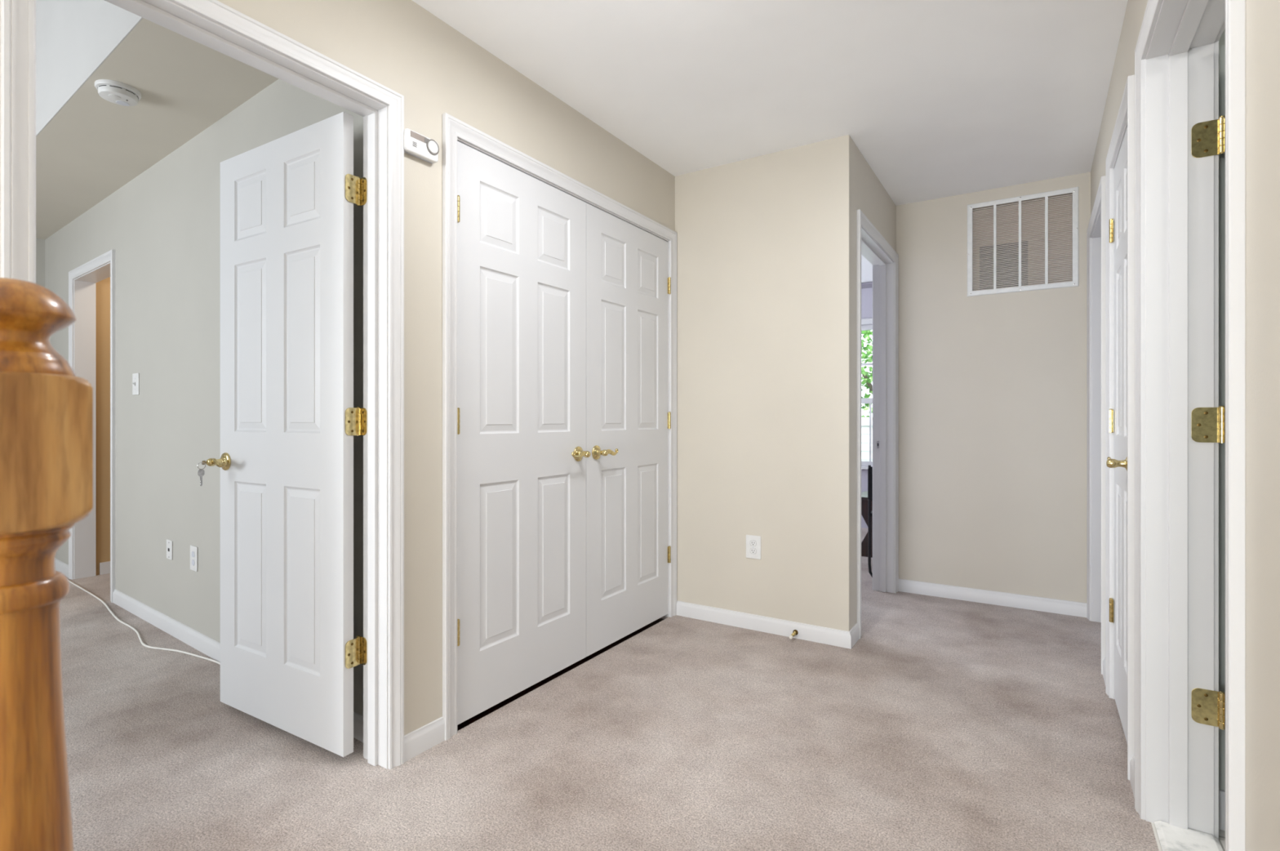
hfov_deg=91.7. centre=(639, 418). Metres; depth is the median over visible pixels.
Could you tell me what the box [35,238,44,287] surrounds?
wall
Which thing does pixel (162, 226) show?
wall
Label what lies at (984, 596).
baseboard
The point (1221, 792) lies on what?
baseboard
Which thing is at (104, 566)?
baseboard
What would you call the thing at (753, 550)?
receptacle
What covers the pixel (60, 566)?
baseboard
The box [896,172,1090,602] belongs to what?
wall
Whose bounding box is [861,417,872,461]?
wall
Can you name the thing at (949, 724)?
floor
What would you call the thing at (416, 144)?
thermostat
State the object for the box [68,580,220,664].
cable
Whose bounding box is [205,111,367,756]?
door
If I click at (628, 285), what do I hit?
door
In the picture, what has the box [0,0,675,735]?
wall
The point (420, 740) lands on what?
baseboard
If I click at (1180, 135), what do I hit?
door frame
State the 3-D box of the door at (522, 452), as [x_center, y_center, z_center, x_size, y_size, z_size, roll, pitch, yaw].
[-0.435,0.048,2.492,0.100,2.064,0.753,0,0,33]
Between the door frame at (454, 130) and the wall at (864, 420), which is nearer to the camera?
the door frame at (454, 130)
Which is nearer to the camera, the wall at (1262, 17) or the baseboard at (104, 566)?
the wall at (1262, 17)
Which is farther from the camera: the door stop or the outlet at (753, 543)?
the outlet at (753, 543)
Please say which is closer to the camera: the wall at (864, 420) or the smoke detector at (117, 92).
the smoke detector at (117, 92)
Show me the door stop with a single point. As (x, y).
(795, 632)
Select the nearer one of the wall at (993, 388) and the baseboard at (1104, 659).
the baseboard at (1104, 659)
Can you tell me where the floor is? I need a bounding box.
[60,527,1225,850]
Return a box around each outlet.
[190,545,197,571]
[746,534,760,559]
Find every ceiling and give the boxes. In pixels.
[35,0,142,137]
[35,0,1128,283]
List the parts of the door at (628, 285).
lever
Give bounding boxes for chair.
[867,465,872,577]
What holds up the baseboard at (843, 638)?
attached to the wall at (766, 244)
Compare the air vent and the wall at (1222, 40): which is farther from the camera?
the air vent
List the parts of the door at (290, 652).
lever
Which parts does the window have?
sill, casing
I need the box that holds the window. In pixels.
[861,317,872,469]
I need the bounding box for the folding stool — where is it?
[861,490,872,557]
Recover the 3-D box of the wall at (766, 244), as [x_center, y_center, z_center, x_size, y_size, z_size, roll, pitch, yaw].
[0.633,-0.134,3.293,0.958,2.464,0.120,0,0,33]
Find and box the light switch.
[132,373,139,395]
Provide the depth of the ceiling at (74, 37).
2.65 m
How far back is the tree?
11.56 m
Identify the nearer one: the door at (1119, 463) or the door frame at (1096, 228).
the door at (1119, 463)
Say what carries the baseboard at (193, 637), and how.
attached to the wall at (162, 226)
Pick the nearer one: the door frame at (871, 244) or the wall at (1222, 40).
the wall at (1222, 40)
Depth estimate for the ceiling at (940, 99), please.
2.54 m
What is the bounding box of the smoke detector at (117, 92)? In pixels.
[94,79,141,106]
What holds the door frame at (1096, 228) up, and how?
attached to the wall at (1262, 17)
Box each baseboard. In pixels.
[54,557,68,577]
[99,560,110,574]
[112,588,363,742]
[404,716,444,761]
[676,600,859,648]
[898,578,1087,617]
[1102,657,1106,686]
[1129,755,1134,797]
[1218,788,1225,830]
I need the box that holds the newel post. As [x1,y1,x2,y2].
[0,277,93,850]
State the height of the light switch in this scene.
0.122 m
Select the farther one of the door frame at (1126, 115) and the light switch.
the light switch
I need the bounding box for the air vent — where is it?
[967,186,1078,296]
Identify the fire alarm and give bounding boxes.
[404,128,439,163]
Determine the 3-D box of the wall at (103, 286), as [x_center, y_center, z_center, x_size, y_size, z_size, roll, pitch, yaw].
[-3.173,-0.144,4.507,1.200,2.484,1.020,0,0,33]
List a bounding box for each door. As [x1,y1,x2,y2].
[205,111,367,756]
[457,141,591,724]
[586,202,671,656]
[1106,127,1127,742]
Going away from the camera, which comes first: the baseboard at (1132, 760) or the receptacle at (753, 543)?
the baseboard at (1132, 760)
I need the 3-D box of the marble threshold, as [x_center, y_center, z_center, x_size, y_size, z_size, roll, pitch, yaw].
[1.209,1.092,1.274,0.130,0.013,0.896,0,0,33]
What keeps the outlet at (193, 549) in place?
attached to the wall at (162, 226)
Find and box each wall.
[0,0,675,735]
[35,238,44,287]
[44,79,363,715]
[96,276,110,574]
[675,134,855,631]
[855,145,896,623]
[861,281,872,528]
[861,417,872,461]
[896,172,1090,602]
[1090,0,1279,850]
[1218,27,1225,789]
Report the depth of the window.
6.28 m
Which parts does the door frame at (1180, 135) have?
casing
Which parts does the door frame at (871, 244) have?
casing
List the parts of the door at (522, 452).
lever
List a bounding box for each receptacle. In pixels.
[750,540,756,546]
[750,547,756,553]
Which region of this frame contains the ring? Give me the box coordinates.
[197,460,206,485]
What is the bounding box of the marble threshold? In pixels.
[1154,820,1222,850]
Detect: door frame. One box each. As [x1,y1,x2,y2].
[0,0,404,768]
[68,248,115,602]
[442,112,676,740]
[856,208,898,638]
[1087,175,1106,674]
[1106,74,1134,779]
[1134,0,1244,850]
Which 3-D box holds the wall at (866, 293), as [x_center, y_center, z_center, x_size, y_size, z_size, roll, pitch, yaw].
[1.120,-0.134,5.097,4.600,2.464,3.444,0,0,33]
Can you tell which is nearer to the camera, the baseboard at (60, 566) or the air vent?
the air vent
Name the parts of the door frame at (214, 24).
casing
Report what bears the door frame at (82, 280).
attached to the wall at (162, 226)
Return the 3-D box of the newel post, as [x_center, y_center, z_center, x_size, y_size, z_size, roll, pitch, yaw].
[-0.517,0.492,0.511,0.083,1.213,0.083,0,0,33]
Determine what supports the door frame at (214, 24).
attached to the wall at (401, 46)
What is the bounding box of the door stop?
[789,629,798,638]
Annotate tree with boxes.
[861,329,872,417]
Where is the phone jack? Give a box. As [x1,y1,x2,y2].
[166,539,173,559]
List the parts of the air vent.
louver panel, louver panel, louver panel, louver panel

